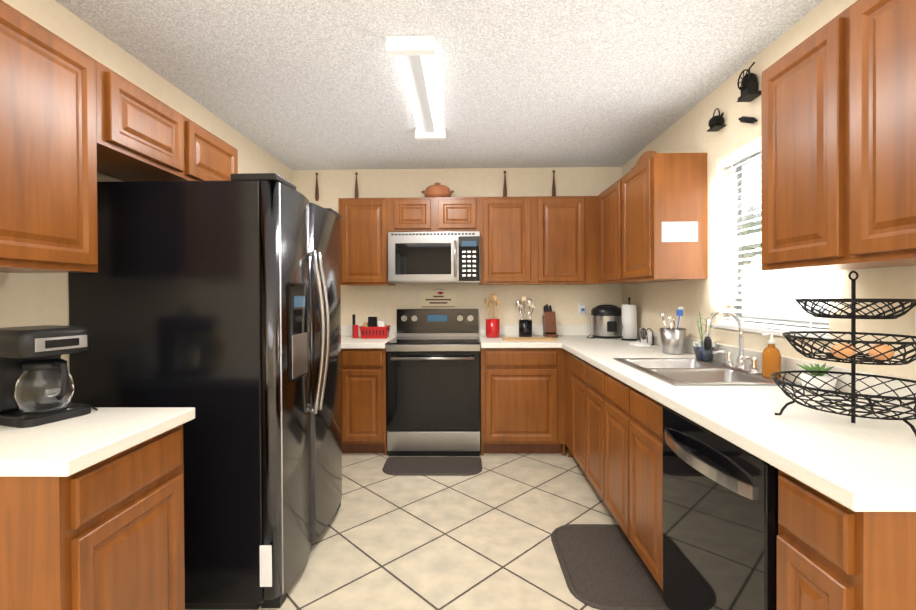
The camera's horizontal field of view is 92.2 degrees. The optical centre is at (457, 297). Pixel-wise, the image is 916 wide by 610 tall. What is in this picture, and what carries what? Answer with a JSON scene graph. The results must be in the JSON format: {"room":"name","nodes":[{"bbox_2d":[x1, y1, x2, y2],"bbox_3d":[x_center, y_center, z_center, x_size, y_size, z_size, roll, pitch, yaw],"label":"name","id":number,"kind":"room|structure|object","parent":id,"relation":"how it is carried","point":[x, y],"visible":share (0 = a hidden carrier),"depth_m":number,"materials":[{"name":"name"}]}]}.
{"room":"kitchen","nodes":[
{"label":"kitchen","id":0,"kind":"room"},
{"bbox_2d":[0,0,291,372],"bbox_3d":[-1.692,0.064,0.481,0.120,2.490,7.420,0,0,1],"label":"wall","id":1,"kind":"structure","parent":0,"point":[34,299],"depth_m":1.87,"materials":[{"name":"paint"}]},
{"bbox_2d":[0,0,97,272],"bbox_3d":[-1.449,-0.468,1.298,0.338,0.760,0.570,0,0,1],"label":"upper cabinet","id":2,"kind":"object","parent":1,"relation":"attached to","point":[48,179],"visible":0.96,"depth_m":1.37,"materials":[{"name":"brown wood"}]},
{"bbox_2d":[96,60,237,181],"bbox_3d":[-1.436,-0.706,2.072,0.338,0.295,0.978,0,0,1],"label":"upper cabinet","id":3,"kind":"object","parent":1,"relation":"attached to","point":[142,135],"visible":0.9,"depth_m":1.87,"materials":[{"name":"brown wood"}]},
{"bbox_2d":[185,444,618,609],"bbox_3d":[-0.066,1.331,0.460,3.360,0.060,7.660,0,0,1],"label":"floor","id":4,"kind":"structure","parent":0,"point":[481,540],"depth_m":2.36,"materials":[{"name":"tile"}]},
{"bbox_2d":[0,424,184,609],"bbox_3d":[-1.272,0.864,1.301,0.678,0.874,0.465,0,0,1],"label":"base cabinet","id":5,"kind":"object","parent":4,"relation":"on","point":[107,534],"visible":0.85,"depth_m":1.17,"materials":[{"name":"brown wood"}]},
{"bbox_2d":[0,407,194,476],"bbox_3d":[-1.267,0.356,1.298,0.693,0.140,0.495,0,0,1],"label":"countertop","id":6,"kind":"structure","parent":5,"relation":"on","point":[67,447],"depth_m":1.22,"materials":[{"name":"laminate"}]},
{"bbox_2d":[0,325,97,427],"bbox_3d":[-1.338,0.240,1.434,0.266,0.288,0.230,0,0,19],"label":"coffee maker","id":7,"kind":"object","parent":6,"relation":"on","point":[37,388],"visible":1,"depth_m":1.37,"materials":[{"name":"black plastic"}]},
{"bbox_2d":[68,173,341,609],"bbox_3d":[-1.122,0.392,2.282,0.944,1.803,0.952,0,0,1],"label":"refrigerator","id":8,"kind":"object","parent":4,"relation":"on","point":[216,305],"visible":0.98,"depth_m":1.81,"materials":[{"name":"black metal"}]},
{"bbox_2d":[341,348,387,454],"bbox_3d":[-1.070,0.845,3.865,0.988,0.874,0.638,0,0,1],"label":"base cabinet","id":9,"kind":"object","parent":4,"relation":"on","point":[364,399],"visible":0.4,"depth_m":3.54,"materials":[{"name":"brown wood"}]},
{"bbox_2d":[341,325,396,348],"bbox_3d":[-1.073,0.337,3.853,0.988,0.140,0.653,0,0,1],"label":"countertop","id":10,"kind":"structure","parent":9,"relation":"on","point":[349,340],"depth_m":3.76,"materials":[{"name":"laminate"}]},
{"bbox_2d":[352,316,390,337],"bbox_3d":[-0.778,0.268,3.996,0.316,0.190,0.182,0,0,1],"label":"basket","id":11,"kind":"object","parent":10,"relation":"on","point":[370,328],"depth_m":3.95,"materials":[{"name":"red plastic"}]},
{"bbox_2d":[382,457,481,475],"bbox_3d":[-0.191,1.274,3.342,0.745,0.013,0.340,0,0,1],"label":"area rug","id":12,"kind":"object","parent":4,"relation":"on","point":[432,466],"visible":0.96,"depth_m":3.31,"materials":[{"name":"fabric"}]},
{"bbox_2d":[386,309,480,455],"bbox_3d":[-0.194,0.693,3.807,0.762,1.170,0.706,0,0,1],"label":"range","id":13,"kind":"object","parent":4,"relation":"on","point":[433,384],"visible":1,"depth_m":3.52,"materials":[{"name":"black metal"}]},
{"bbox_2d":[480,346,564,455],"bbox_3d":[0.528,0.837,3.835,0.672,0.874,0.638,0,0,1],"label":"base cabinet","id":14,"kind":"object","parent":4,"relation":"on","point":[522,392],"visible":0.9,"depth_m":3.52,"materials":[{"name":"brown wood"}]},
{"bbox_2d":[479,325,558,347],"bbox_3d":[0.504,0.329,3.825,0.630,0.140,0.653,0,0,1],"label":"countertop","id":15,"kind":"structure","parent":14,"relation":"on","point":[505,330],"depth_m":3.70,"materials":[{"name":"laminate"}]},
{"bbox_2d":[485,293,499,337],"bbox_3d":[0.312,0.160,3.975,0.142,0.395,0.128,0,0,1],"label":"utensil crock","id":16,"kind":"object","parent":15,"relation":"on","point":[493,328],"visible":1,"depth_m":3.94,"materials":[{"name":"red ceramic"}]},
{"bbox_2d":[516,296,535,336],"bbox_3d":[0.611,0.173,3.980,0.174,0.367,0.120,0,0,1],"label":"utensil crock","id":17,"kind":"object","parent":15,"relation":"on","point":[525,327],"visible":1,"depth_m":3.95,"materials":[{"name":"black ceramic"}]},
{"bbox_2d":[502,337,556,340],"bbox_3d":[0.600,0.352,3.746,0.440,0.012,0.230,0,0,1],"label":"cutting board","id":18,"kind":"object","parent":15,"relation":"on","point":[528,339],"visible":0.98,"depth_m":3.67,"materials":[{"name":"brown wood"}]},
{"bbox_2d":[542,304,557,337],"bbox_3d":[0.834,0.208,4.011,0.100,0.293,0.230,0,0,1],"label":"knife block","id":19,"kind":"object","parent":15,"relation":"on","point":[549,323],"visible":1,"depth_m":3.98,"materials":[{"name":"brown wood"}]},
{"bbox_2d":[565,350,568,456],"bbox_3d":[1.180,0.837,3.374,0.688,0.874,0.300,0,0,1],"label":"base cabinet","id":20,"kind":"object","parent":4,"relation":"on","point":[566,352],"depth_m":3.47,"materials":[{"name":"brown wood"}]},
{"bbox_2d":[569,352,584,472],"bbox_3d":[1.173,0.839,3.039,0.688,0.874,0.370,0,0,1],"label":"base cabinet","id":21,"kind":"object","parent":4,"relation":"on","point":[576,364],"depth_m":3.08,"materials":[{"name":"brown wood"}]},
{"bbox_2d":[585,361,600,496],"bbox_3d":[1.167,0.842,2.664,0.688,0.874,0.380,0,0,1],"label":"base cabinet","id":22,"kind":"object","parent":4,"relation":"on","point":[592,373],"depth_m":2.69,"materials":[{"name":"brown wood"}]},
{"bbox_2d":[551,524,668,609],"bbox_3d":[0.695,1.277,2.141,0.410,0.013,0.670,0,0,1],"label":"area rug","id":23,"kind":"object","parent":4,"relation":"on","point":[603,566],"visible":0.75,"depth_m":2.07,"materials":[{"name":"fabric"}]},
{"bbox_2d":[601,370,624,532],"bbox_3d":[1.160,0.844,2.284,0.688,0.874,0.380,0,0,1],"label":"base cabinet","id":24,"kind":"object","parent":4,"relation":"on","point":[614,435],"depth_m":2.32,"materials":[{"name":"brown wood"}]},
{"bbox_2d":[625,384,664,590],"bbox_3d":[1.153,0.847,1.905,0.688,0.874,0.378,0,0,1],"label":"base cabinet","id":25,"kind":"object","parent":4,"relation":"on","point":[643,414],"depth_m":1.91,"materials":[{"name":"brown wood"}]},
{"bbox_2d":[559,325,915,511],"bbox_3d":[1.150,0.335,2.495,0.710,0.140,3.288,0,0,1],"label":"countertop","id":26,"kind":"structure","parent":25,"relation":"on","point":[864,465],"depth_m":1.31,"materials":[{"name":"laminate"}]},
{"bbox_2d":[587,304,621,338],"bbox_3d":[1.289,0.207,3.915,0.340,0.292,0.279,0,0,1],"label":"rice cooker","id":27,"kind":"object","parent":26,"relation":"on","point":[606,319],"visible":1,"depth_m":3.81,"materials":[{"name":"silver plastic"}]},
{"bbox_2d":[621,297,637,340],"bbox_3d":[1.421,0.174,3.675,0.142,0.360,0.130,0,0,1],"label":"paper towel holder","id":28,"kind":"object","parent":26,"relation":"on","point":[629,323],"visible":1,"depth_m":3.62,"materials":[{"name":"white paper"}]},
{"bbox_2d":[629,342,650,347],"bbox_3d":[1.341,0.348,3.248,0.110,0.020,0.190,0,0,1],"label":"spoon rest","id":29,"kind":"object","parent":26,"relation":"on","point":[641,344],"visible":1,"depth_m":3.22,"materials":[{"name":"white ceramic"}]},
{"bbox_2d":[639,328,653,344],"bbox_3d":[1.443,0.294,3.375,0.060,0.122,0.147,0,0,1],"label":"napkin holder","id":30,"kind":"object","parent":26,"relation":"on","point":[646,336],"visible":0.96,"depth_m":3.34,"materials":[{"name":"black metal"}]},
{"bbox_2d":[660,307,685,354],"bbox_3d":[1.388,0.210,2.846,0.156,0.301,0.156,0,0,1],"label":"utensil caddy","id":31,"kind":"object","parent":26,"relation":"on","point":[672,340],"visible":1,"depth_m":2.79,"materials":[{"name":"silver metal"}]},
{"bbox_2d":[692,311,716,360],"bbox_3d":[1.406,0.211,2.515,0.124,0.287,0.127,0,0,1],"label":"rosemary plant","id":32,"kind":"object","parent":26,"relation":"on","point":[700,352],"visible":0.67,"depth_m":2.49,"materials":[{"name":"green plant"}]},
{"bbox_2d":[614,358,801,385],"bbox_3d":[1.182,0.446,2.224,0.540,0.175,0.755,0,0,1],"label":"sink basin","id":33,"kind":"object","parent":26,"relation":"in","point":[684,371],"visible":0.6,"depth_m":2.20,"materials":[{"name":"silver metal"}]},
{"bbox_2d":[704,310,761,373],"bbox_3d":[1.320,0.210,2.182,0.216,0.296,0.260,0,0,1],"label":"faucet","id":34,"kind":"object","parent":26,"relation":"on","point":[741,365],"visible":1,"depth_m":2.17,"materials":[{"name":"silver metal"}]},
{"bbox_2d":[762,333,780,377],"bbox_3d":[1.410,0.258,1.985,0.077,0.201,0.072,0,0,1],"label":"soap dispenser","id":35,"kind":"object","parent":26,"relation":"on","point":[771,358],"visible":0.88,"depth_m":1.97,"materials":[{"name":"orange plastic"}]},
{"bbox_2d":[797,363,836,394],"bbox_3d":[1.407,0.312,1.716,0.126,0.113,0.114,0,0,1],"label":"succulent planter","id":36,"kind":"object","parent":26,"relation":"on","point":[824,377],"visible":0.79,"depth_m":1.69,"materials":[{"name":"white ceramic"}]},
{"bbox_2d":[770,271,915,435],"bbox_3d":[1.174,0.147,1.309,0.404,0.451,0.404,0,0,1],"label":"fruit basket stand","id":37,"kind":"object","parent":26,"relation":"on","point":[880,352],"visible":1,"depth_m":1.28,"materials":[{"name":"black metal"}]},
{"bbox_2d":[663,406,777,609],"bbox_3d":[1.069,0.854,1.418,0.661,0.868,0.596,0,0,1],"label":"dishwasher","id":38,"kind":"object","parent":4,"relation":"on","point":[720,514],"visible":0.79,"depth_m":1.35,"materials":[{"name":"black metal"}]},
{"bbox_2d":[777,469,915,609],"bbox_3d":[1.136,0.854,0.995,0.688,0.874,0.240,0,0,1],"label":"base cabinet","id":39,"kind":"object","parent":4,"relation":"on","point":[832,554],"visible":0.79,"depth_m":0.92,"materials":[{"name":"brown wood"}]},
{"bbox_2d":[55,0,823,169],"bbox_3d":[-0.079,-1.219,0.442,3.360,0.060,7.660,0,0,1],"label":"ceiling","id":40,"kind":"structure","parent":0,"point":[305,84],"depth_m":2.30,"materials":[{"name":"white paint"}]},
{"bbox_2d":[386,35,445,139],"bbox_3d":[-0.209,-1.169,2.605,0.220,0.067,1.180,0,0,1],"label":"ceiling light fixture","id":41,"kind":"object","parent":40,"relation":"attached to","point":[411,53],"visible":1,"depth_m":2.32,"materials":[{"name":"grey plastic"}]},
{"bbox_2d":[292,167,621,335],"bbox_3d":[-0.003,0.029,4.220,3.360,2.490,0.120,0,0,1],"label":"wall","id":42,"kind":"structure","parent":0,"point":[380,303],"depth_m":4.15,"materials":[{"name":"paint"}]},
{"bbox_2d":[315,173,318,200],"bbox_3d":[-1.324,-1.038,4.156,0.029,0.253,0.036,0,0,1],"label":"figurine","id":43,"kind":"object","parent":42,"relation":"attached to","point":[316,188],"depth_m":4.15,"materials":[{"name":"brown wood"}]},
{"bbox_2d":[355,172,358,197],"bbox_3d":[-0.947,-1.055,4.149,0.028,0.234,0.036,0,0,1],"label":"figurine","id":44,"kind":"object","parent":42,"relation":"attached to","point":[357,195],"depth_m":4.14,"materials":[{"name":"brown wood"}]},
{"bbox_2d":[338,198,394,285],"bbox_3d":[-0.818,-0.490,4.000,0.444,0.760,0.338,0,0,1],"label":"upper cabinet","id":45,"kind":"object","parent":42,"relation":"attached to","point":[364,226],"visible":1,"depth_m":3.83,"materials":[{"name":"brown wood"}]},
{"bbox_2d":[389,197,479,231],"bbox_3d":[-0.203,-0.726,3.987,0.788,0.295,0.338,0,0,1],"label":"upper cabinet","id":46,"kind":"object","parent":42,"relation":"attached to","point":[432,214],"visible":0.98,"depth_m":3.82,"materials":[{"name":"brown wood"}]},
{"bbox_2d":[388,231,479,283],"bbox_3d":[-0.203,-0.346,3.921,0.784,0.435,0.476,0,0,1],"label":"microwave","id":47,"kind":"object","parent":46,"relation":"attached to","point":[451,257],"visible":1,"depth_m":3.73,"materials":[{"name":"silver metal"}]},
{"bbox_2d":[422,183,453,196],"bbox_3d":[-0.182,-0.959,3.996,0.300,0.168,0.247,0,0,1],"label":"clay pot","id":48,"kind":"object","parent":46,"relation":"on","point":[437,190],"visible":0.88,"depth_m":3.90,"materials":[{"name":"brown ceramic"}]},
{"bbox_2d":[421,289,455,307],"bbox_3d":[-0.185,0.006,4.154,0.330,0.182,0.017,0,0,1],"label":"sign","id":49,"kind":"object","parent":42,"relation":"attached to","point":[438,299],"visible":1,"depth_m":4.15,"materials":[{"name":"beige"}]},
{"bbox_2d":[503,171,506,196],"bbox_3d":[0.438,-1.058,4.123,0.028,0.233,0.036,0,0,1],"label":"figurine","id":50,"kind":"object","parent":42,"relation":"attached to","point":[504,187],"depth_m":4.11,"materials":[{"name":"brown wood"}]},
{"bbox_2d":[479,196,597,284],"bbox_3d":[0.701,-0.498,3.972,1.018,0.760,0.338,0,0,1],"label":"upper cabinet","id":51,"kind":"object","parent":42,"relation":"attached to","point":[538,240],"visible":1,"depth_m":3.81,"materials":[{"name":"brown wood"}]},
{"bbox_2d":[552,170,555,195],"bbox_3d":[0.892,-1.065,4.115,0.028,0.232,0.036,0,0,1],"label":"figurine","id":52,"kind":"object","parent":42,"relation":"attached to","point":[553,185],"depth_m":4.10,"materials":[{"name":"brown wood"}]},
{"bbox_2d":[578,303,585,315],"bbox_3d":[1.161,0.111,4.115,0.070,0.115,0.047,0,0,1],"label":"outlet","id":53,"kind":"object","parent":42,"relation":"attached to","point":[581,308],"visible":0.98,"depth_m":4.11,"materials":[{"name":"white plastic"}]},
{"bbox_2d":[621,0,915,380],"bbox_3d":[1.537,0.048,0.421,0.140,2.490,7.420,0,0,1],"label":"wall","id":54,"kind":"structure","parent":0,"point":[687,132],"depth_m":2.44,"materials":[{"name":"paint"}]},
{"bbox_2d":[597,153,706,283],"bbox_3d":[1.345,-0.496,3.236,0.338,0.760,1.150,0,0,1],"label":"upper cabinet","id":55,"kind":"object","parent":54,"relation":"attached to","point":[639,204],"visible":0.98,"depth_m":2.69,"materials":[{"name":"brown wood"}]},
{"bbox_2d":[662,222,697,241],"bbox_3d":[1.339,-0.397,2.660,0.215,0.120,0.001,0,0,1],"label":"paper note","id":56,"kind":"object","parent":55,"relation":"attached to","point":[679,231],"visible":1,"depth_m":2.66,"materials":[{"name":"white paper"}]},
{"bbox_2d":[707,62,760,131],"bbox_3d":[1.465,-1.014,2.353,0.081,0.291,0.394,0,0,1],"label":"wall decor","id":57,"kind":"object","parent":54,"relation":"attached to","point":[750,92],"visible":0.98,"depth_m":2.21,"materials":[{"name":"black metal"}]},
{"bbox_2d":[712,153,832,341],"bbox_3d":[1.554,-0.310,2.169,0.137,0.970,0.840,0,0,1],"label":"window","id":58,"kind":"structure","parent":54,"relation":"in","point":[748,203],"depth_m":2.37,"materials":[{"name":"white paint"}]},
{"bbox_2d":[720,139,828,334],"bbox_3d":[1.542,-0.322,2.169,0.056,0.942,0.788,0,0,1],"label":"window blinds","id":59,"kind":"object","parent":58,"relation":"attached to","point":[744,153],"visible":0.42,"depth_m":2.25,"materials":[{"name":"white plastic"}]},
{"bbox_2d":[761,0,915,269],"bbox_3d":[1.310,-0.482,1.302,0.338,0.760,0.780,0,0,1],"label":"upper cabinet","id":60,"kind":"object","parent":54,"relation":"attached to","point":[838,142],"visible":1,"depth_m":1.32,"materials":[{"name":"brown wood"}]},
{"bbox_2d":[915,312,915,369],"bbox_3d":[1.481,0.141,1.391,0.006,0.190,0.075,0,0,1],"label":"outlet plates","id":61,"kind":"object","parent":54,"relation":"attached to","point":[915,339],"visible":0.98,"depth_m":1.43,"materials":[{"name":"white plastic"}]}
]}

